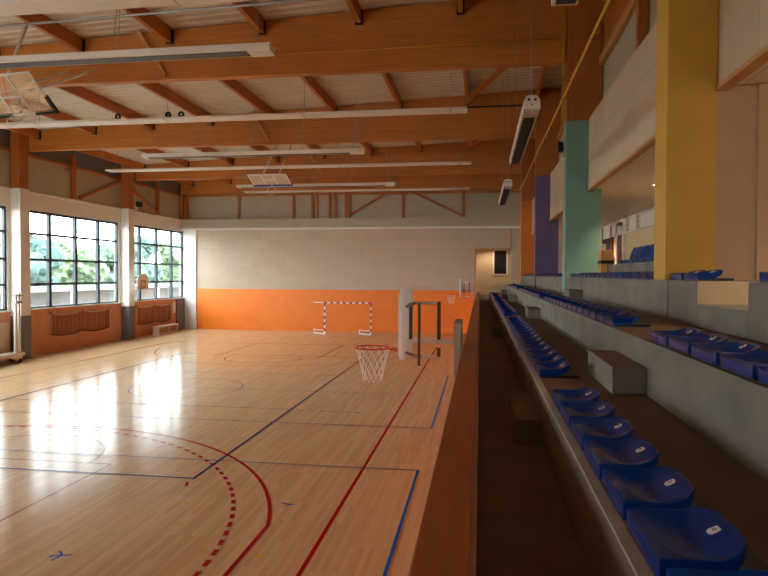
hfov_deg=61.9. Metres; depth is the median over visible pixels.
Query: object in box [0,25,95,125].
goal
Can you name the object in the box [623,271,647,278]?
seat
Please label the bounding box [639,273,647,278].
seat
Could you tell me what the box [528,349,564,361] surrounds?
seat
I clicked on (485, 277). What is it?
wall
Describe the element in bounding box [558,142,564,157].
wall speaker
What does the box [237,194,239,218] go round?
stud
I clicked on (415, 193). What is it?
diagonal brace
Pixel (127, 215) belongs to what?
column
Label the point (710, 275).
seat
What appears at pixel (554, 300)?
seat
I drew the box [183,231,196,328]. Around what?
column
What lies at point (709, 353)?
seat
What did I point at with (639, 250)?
seat
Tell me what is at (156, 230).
window
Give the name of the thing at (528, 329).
seat
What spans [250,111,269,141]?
strut
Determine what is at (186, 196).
stud
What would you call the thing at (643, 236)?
wall
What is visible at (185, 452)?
floor
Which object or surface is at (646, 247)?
seat
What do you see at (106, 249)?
tree
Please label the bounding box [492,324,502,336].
step block
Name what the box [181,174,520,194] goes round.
roof beam
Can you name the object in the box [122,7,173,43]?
purlin
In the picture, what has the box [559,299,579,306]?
seat
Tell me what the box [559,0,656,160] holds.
wall
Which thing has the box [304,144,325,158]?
purlin
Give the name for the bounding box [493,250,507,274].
window
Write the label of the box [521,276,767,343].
wall
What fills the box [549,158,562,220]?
panel
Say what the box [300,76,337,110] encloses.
purlin
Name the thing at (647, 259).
seat
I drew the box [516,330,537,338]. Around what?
seat
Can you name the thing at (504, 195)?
grille
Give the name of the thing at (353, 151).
light
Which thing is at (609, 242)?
door
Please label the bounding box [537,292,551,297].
seat
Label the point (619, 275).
seat
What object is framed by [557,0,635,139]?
rail
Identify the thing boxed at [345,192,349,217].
stud
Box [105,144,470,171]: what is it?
strip
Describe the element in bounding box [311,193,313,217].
stud
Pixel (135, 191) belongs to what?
diagonal brace
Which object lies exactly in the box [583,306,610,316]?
seat
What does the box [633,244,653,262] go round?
seat
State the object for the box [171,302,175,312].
switch box
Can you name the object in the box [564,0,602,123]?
timber post
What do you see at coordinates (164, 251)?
tree
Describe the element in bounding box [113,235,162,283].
tree
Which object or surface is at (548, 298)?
seat
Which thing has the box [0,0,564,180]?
ceiling
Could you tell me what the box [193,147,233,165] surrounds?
purlin
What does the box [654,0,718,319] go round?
column
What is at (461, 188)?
strip
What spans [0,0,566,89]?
roof beam
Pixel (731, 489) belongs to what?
tier
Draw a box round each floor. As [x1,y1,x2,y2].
[0,329,465,575]
[476,294,590,575]
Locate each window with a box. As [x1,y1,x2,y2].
[0,206,6,310]
[30,210,117,308]
[134,225,182,300]
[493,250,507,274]
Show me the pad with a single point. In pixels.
(180, 303)
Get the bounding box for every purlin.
[0,89,96,134]
[0,118,40,138]
[15,14,84,51]
[55,86,154,129]
[78,150,145,168]
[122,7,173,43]
[135,149,188,167]
[137,83,213,125]
[173,180,193,186]
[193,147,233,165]
[217,179,231,183]
[218,79,274,120]
[231,1,265,34]
[249,146,278,161]
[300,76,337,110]
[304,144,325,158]
[345,0,362,24]
[360,143,373,155]
[381,73,402,108]
[414,141,422,151]
[457,0,463,14]
[463,69,469,104]
[534,66,548,96]
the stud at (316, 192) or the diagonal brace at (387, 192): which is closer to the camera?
the diagonal brace at (387, 192)
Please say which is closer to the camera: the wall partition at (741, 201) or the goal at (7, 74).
the wall partition at (741, 201)
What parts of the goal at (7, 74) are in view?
support arm, frame, support arm, support arm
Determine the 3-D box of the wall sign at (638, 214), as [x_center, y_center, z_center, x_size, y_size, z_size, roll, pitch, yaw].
[8.952,-2.354,22.578,0.026,0.540,0.560,0,1,9]
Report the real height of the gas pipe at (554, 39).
2.371 m
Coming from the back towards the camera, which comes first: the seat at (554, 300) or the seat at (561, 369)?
the seat at (554, 300)
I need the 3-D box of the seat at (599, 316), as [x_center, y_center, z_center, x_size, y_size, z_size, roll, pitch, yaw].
[2.619,0.319,7.208,0.365,0.123,0.458,0,1,9]
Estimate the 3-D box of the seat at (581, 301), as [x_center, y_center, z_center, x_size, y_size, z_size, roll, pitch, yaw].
[3.065,0.259,10.174,0.365,0.123,0.458,0,1,9]
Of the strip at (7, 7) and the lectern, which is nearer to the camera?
the strip at (7, 7)
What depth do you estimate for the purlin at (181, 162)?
35.22 m
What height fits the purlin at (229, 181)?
0.420 m
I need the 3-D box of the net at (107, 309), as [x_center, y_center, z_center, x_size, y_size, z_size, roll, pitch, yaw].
[-15.759,1.740,33.453,0.126,1.219,5.060,0,1,9]
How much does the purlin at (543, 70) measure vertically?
0.420 m
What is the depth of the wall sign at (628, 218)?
24.10 m
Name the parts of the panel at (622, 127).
trim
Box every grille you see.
[500,189,509,204]
[511,117,534,163]
[555,0,575,4]
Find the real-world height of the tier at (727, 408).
1.030 m
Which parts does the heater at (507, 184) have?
suspension rod, casing, suspension rod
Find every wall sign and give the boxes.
[626,217,629,231]
[636,213,639,228]
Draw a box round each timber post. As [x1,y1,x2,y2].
[10,131,28,188]
[121,165,133,208]
[521,138,534,200]
[535,88,559,175]
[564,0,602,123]
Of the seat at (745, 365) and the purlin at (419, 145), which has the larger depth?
the purlin at (419, 145)
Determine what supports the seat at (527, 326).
on the tier at (731, 489)
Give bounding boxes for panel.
[531,197,534,234]
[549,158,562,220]
[587,21,656,191]
[715,0,767,90]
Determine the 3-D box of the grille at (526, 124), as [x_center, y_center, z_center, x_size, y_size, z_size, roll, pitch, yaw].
[2.775,-2.904,12.961,0.190,0.014,4.470,0,1,9]
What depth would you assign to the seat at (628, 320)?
6.51 m
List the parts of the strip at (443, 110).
panel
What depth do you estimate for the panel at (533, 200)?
33.30 m
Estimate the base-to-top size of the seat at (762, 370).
0.122 m
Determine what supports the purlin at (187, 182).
attached to the ceiling at (282, 93)
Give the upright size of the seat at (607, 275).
0.123 m
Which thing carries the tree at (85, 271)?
on the ground
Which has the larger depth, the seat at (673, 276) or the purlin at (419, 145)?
the purlin at (419, 145)
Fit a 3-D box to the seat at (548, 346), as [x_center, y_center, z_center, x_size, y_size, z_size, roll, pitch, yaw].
[1.876,0.739,7.601,0.365,0.122,0.458,0,1,9]
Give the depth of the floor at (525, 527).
3.91 m
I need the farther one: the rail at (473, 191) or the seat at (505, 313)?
the rail at (473, 191)
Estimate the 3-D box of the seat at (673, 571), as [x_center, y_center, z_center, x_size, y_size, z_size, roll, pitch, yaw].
[0.985,0.858,1.669,0.365,0.122,0.458,0,1,9]
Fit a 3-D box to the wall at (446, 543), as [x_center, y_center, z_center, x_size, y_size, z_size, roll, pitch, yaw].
[2.767,2.010,19.297,0.212,2.900,45.900,0,1,9]
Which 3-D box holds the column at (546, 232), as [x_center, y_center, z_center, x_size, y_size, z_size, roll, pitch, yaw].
[6.489,-2.233,25.631,0.915,4.490,0.500,0,1,9]
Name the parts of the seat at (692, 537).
number plate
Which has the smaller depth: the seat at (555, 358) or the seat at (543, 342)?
the seat at (555, 358)
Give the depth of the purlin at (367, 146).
34.43 m
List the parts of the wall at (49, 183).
sill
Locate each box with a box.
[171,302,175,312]
[599,244,605,249]
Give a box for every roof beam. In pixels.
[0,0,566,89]
[29,89,535,151]
[136,139,521,180]
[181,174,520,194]
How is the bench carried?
on the floor at (185, 452)
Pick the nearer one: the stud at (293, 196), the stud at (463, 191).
the stud at (463, 191)
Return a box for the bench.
[153,323,178,335]
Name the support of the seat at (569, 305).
on the tier at (727, 408)
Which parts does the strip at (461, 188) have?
panel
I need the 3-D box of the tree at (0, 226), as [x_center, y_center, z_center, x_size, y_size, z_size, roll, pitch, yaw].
[-37.540,-1.815,57.883,9.562,9.022,8.171,0,1,0]
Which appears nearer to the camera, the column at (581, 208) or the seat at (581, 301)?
the seat at (581, 301)
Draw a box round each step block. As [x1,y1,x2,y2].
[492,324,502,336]
[508,295,516,301]
[508,392,542,444]
[525,306,540,318]
[563,289,582,299]
[588,350,646,394]
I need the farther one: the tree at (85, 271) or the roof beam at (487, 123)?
the tree at (85, 271)
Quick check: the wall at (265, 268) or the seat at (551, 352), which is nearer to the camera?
the seat at (551, 352)
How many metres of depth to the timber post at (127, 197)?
37.01 m
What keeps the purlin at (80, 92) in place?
attached to the ceiling at (282, 93)
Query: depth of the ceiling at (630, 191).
16.31 m
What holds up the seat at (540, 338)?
on the tier at (731, 489)
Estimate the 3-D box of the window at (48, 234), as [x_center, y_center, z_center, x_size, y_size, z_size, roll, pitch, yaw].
[-15.952,-1.391,33.014,0.150,4.580,7.800,0,1,9]
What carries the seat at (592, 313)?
on the tier at (727, 408)
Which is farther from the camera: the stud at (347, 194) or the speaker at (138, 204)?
the stud at (347, 194)
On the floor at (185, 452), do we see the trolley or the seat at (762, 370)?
the trolley
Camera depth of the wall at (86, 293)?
60.91 m
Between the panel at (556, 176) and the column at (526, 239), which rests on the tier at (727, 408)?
the column at (526, 239)
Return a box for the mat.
[0,322,8,361]
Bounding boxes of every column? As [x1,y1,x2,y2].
[10,188,31,359]
[121,208,134,339]
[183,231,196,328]
[520,201,533,284]
[533,175,558,287]
[561,120,601,294]
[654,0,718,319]
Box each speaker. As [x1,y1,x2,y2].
[135,202,141,209]
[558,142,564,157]
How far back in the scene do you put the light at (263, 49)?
14.66 m
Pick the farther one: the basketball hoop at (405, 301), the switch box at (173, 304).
the switch box at (173, 304)
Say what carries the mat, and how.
on the floor at (185, 452)
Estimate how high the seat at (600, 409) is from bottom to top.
0.122 m
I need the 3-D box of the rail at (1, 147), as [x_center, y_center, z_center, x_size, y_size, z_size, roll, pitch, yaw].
[-17.461,-5.962,22.175,0.100,0.120,45.700,0,1,9]
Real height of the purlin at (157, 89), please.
0.420 m
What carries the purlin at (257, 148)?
attached to the ceiling at (282, 93)
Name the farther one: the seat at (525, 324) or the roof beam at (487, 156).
the roof beam at (487, 156)
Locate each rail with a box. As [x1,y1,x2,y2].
[0,146,181,196]
[184,190,520,196]
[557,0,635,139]
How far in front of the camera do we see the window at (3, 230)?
28.10 m
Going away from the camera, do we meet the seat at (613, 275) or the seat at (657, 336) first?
the seat at (657, 336)
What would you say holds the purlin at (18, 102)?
attached to the ceiling at (282, 93)
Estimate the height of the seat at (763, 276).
0.122 m
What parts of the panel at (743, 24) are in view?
trim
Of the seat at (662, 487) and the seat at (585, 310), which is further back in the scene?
the seat at (585, 310)
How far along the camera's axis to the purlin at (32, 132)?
27.81 m
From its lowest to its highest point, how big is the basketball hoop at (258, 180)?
2.992 m
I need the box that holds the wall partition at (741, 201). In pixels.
[714,83,767,280]
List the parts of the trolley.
frame, post, post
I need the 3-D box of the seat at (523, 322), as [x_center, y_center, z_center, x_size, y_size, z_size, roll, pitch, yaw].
[2.470,0.659,11.556,0.365,0.122,0.458,0,1,9]
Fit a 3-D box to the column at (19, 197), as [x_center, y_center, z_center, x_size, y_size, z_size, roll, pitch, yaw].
[-16.273,-0.621,28.658,0.540,7.620,0.660,0,1,9]
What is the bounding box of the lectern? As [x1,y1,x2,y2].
[598,250,614,271]
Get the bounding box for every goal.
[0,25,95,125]
[135,274,153,289]
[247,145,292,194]
[314,302,370,334]
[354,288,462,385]
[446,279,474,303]
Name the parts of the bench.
leg, leg, rail, leg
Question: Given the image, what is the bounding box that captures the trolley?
[0,293,24,362]
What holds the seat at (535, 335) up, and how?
on the tier at (731, 489)
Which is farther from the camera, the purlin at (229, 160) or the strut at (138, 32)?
the purlin at (229, 160)
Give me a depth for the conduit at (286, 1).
15.54 m
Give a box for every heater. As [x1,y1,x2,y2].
[499,68,511,204]
[509,0,539,163]
[551,0,578,5]
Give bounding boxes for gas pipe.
[273,39,562,120]
[520,0,610,189]
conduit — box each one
[0,0,321,27]
[464,104,522,107]
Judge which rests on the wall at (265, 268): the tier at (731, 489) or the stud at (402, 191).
the stud at (402, 191)
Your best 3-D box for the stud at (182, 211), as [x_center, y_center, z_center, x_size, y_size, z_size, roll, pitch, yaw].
[-14.039,-5.894,44.571,0.200,2.280,0.220,0,1,9]
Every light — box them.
[0,4,275,68]
[141,97,364,158]
[236,147,395,188]
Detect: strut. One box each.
[135,30,166,76]
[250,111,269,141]
[309,155,322,174]
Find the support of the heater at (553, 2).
hanging from the ceiling at (282, 93)
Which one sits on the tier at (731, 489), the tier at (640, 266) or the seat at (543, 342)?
the seat at (543, 342)
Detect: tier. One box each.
[489,292,767,575]
[504,285,767,481]
[612,261,755,280]
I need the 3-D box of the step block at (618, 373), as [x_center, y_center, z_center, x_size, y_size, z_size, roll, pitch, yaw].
[2.046,0.730,5.690,0.268,0.220,1.170,0,1,9]
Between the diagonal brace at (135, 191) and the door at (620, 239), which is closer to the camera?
the door at (620, 239)
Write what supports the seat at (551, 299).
on the tier at (727, 408)
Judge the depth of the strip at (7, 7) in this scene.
11.79 m
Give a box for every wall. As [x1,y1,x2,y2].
[0,129,183,359]
[0,283,178,308]
[181,189,562,333]
[408,290,479,575]
[475,250,509,294]
[489,285,503,291]
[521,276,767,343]
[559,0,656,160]
[601,37,718,259]
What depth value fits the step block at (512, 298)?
23.08 m
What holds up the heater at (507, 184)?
hanging from the ceiling at (282, 93)
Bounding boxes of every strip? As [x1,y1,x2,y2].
[0,0,255,15]
[0,76,466,128]
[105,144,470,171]
[243,175,469,192]
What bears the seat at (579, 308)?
on the tier at (727, 408)
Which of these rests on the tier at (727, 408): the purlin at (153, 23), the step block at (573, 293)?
the step block at (573, 293)
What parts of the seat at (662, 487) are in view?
number plate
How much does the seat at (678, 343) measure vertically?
0.122 m
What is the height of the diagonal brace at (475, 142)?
0.210 m
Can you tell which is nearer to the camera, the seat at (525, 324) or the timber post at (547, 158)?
the seat at (525, 324)
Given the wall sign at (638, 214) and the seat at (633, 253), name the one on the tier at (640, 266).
the seat at (633, 253)
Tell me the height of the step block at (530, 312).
0.220 m
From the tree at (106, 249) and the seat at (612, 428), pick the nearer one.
the seat at (612, 428)
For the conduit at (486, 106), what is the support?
attached to the ceiling at (282, 93)
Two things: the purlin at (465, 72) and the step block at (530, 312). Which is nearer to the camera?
the step block at (530, 312)
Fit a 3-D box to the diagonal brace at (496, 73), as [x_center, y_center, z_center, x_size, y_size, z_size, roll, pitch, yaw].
[3.973,-7.356,21.405,0.140,0.210,8.223,0,1,-10]
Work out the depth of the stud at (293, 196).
43.53 m
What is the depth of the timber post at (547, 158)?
25.31 m
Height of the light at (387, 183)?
2.252 m
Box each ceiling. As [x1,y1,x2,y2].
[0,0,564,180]
[556,61,767,240]
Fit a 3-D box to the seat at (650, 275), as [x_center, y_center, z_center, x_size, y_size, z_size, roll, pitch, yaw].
[3.694,-0.171,8.351,0.365,0.123,0.458,0,1,9]
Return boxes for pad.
[176,299,184,329]
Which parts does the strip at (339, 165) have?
panel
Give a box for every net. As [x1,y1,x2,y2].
[49,307,110,335]
[135,302,171,324]
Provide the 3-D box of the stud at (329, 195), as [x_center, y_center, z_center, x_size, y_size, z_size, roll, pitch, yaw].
[-3.706,-5.575,43.227,0.160,1.780,0.160,0,1,9]
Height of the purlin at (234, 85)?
0.420 m
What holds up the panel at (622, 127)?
attached to the wall at (623, 50)
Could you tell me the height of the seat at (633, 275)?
0.123 m
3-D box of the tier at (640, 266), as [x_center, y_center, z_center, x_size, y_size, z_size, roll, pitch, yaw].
[6.708,0.349,15.536,2.540,1.810,39.700,0,1,9]
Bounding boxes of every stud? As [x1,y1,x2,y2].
[70,154,75,199]
[155,180,159,214]
[180,187,184,219]
[185,194,188,219]
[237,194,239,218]
[292,193,294,218]
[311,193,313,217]
[316,192,317,217]
[328,192,330,217]
[334,192,336,217]
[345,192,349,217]
[402,191,403,217]
[462,190,464,216]
[635,0,648,50]
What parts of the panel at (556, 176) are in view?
trim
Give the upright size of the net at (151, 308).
1.239 m
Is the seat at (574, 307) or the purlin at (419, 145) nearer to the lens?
the seat at (574, 307)
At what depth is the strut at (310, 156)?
35.94 m
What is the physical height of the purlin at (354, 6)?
0.420 m
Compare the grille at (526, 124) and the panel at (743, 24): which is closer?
the panel at (743, 24)
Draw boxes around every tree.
[0,226,30,286]
[30,235,63,286]
[33,237,109,285]
[100,240,150,284]
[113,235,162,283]
[158,239,178,282]
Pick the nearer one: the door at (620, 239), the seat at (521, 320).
the seat at (521, 320)
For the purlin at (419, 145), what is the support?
attached to the ceiling at (282, 93)
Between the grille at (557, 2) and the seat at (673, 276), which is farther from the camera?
the seat at (673, 276)
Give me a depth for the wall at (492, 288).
35.67 m
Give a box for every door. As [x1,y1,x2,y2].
[602,227,613,271]
[615,222,624,263]
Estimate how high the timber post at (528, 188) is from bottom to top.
3.405 m
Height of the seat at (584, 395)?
0.122 m
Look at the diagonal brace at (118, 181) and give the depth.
34.80 m
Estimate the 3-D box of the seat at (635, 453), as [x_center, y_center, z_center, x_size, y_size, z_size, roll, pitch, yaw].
[1.208,0.828,3.152,0.365,0.122,0.458,0,1,9]
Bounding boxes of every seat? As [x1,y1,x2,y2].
[503,310,519,315]
[507,316,521,321]
[509,319,525,324]
[510,321,527,326]
[511,323,529,329]
[513,325,531,331]
[514,328,534,335]
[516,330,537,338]
[518,333,540,341]
[520,336,543,345]
[522,340,547,350]
[525,344,558,355]
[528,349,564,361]
[532,355,571,368]
[536,361,579,378]
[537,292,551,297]
[547,295,563,301]
[550,296,566,302]
[552,387,604,410]
[553,297,570,303]
[556,298,574,305]
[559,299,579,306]
[561,400,619,427]
[563,300,584,308]
[567,302,590,310]
[571,417,640,449]
[572,303,596,311]
[577,305,602,314]
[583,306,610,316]
[584,438,669,480]
[589,308,618,319]
[596,311,628,322]
[602,466,711,521]
[605,272,624,277]
[605,313,649,326]
[611,271,632,278]
[617,247,637,263]
[617,271,639,278]
[622,246,643,263]
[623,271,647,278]
[627,245,649,262]
[627,507,767,575]
[631,271,653,278]
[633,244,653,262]
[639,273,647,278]
[645,257,651,261]
[648,273,653,279]
[650,328,702,346]
[666,567,767,575]
[668,333,728,355]
[670,270,705,279]
[684,269,733,280]
[691,341,761,365]
[720,351,767,380]
[758,365,767,385]
[759,272,767,282]
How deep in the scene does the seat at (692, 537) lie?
2.13 m
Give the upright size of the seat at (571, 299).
0.123 m
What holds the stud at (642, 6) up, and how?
attached to the wall at (623, 50)
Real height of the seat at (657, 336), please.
0.122 m
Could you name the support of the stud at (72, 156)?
on the wall at (49, 183)
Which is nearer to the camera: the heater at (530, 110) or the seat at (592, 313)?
the seat at (592, 313)
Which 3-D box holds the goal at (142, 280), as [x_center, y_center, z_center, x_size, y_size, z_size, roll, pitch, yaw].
[-14.049,-0.380,37.349,0.979,0.894,1.594,0,1,-31]
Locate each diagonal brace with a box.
[78,180,121,198]
[133,188,156,213]
[347,191,389,216]
[409,191,461,215]
[464,68,506,103]
[468,140,481,147]
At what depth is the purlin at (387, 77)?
23.77 m
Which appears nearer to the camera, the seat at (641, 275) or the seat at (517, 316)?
the seat at (641, 275)
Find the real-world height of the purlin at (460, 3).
0.420 m
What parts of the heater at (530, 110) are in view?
suspension rod, casing, suspension rod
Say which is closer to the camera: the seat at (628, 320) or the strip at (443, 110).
the seat at (628, 320)
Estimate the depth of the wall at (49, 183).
33.63 m
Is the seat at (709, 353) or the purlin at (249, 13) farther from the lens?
the purlin at (249, 13)
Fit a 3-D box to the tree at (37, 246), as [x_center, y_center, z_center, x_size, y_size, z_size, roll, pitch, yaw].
[-37.595,-2.176,65.871,8.263,9.411,8.197,0,1,-17]
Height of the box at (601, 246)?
0.150 m
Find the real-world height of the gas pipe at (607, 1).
0.056 m
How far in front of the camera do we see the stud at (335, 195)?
43.09 m
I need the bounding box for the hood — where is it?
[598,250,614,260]
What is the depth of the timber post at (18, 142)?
28.30 m
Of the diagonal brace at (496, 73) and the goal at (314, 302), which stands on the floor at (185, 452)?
the goal at (314, 302)
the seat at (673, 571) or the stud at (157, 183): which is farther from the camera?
the stud at (157, 183)
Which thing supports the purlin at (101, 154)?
attached to the ceiling at (282, 93)
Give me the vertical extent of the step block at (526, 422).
0.200 m
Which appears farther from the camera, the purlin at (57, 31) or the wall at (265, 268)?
the wall at (265, 268)
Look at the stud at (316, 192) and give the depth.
43.27 m

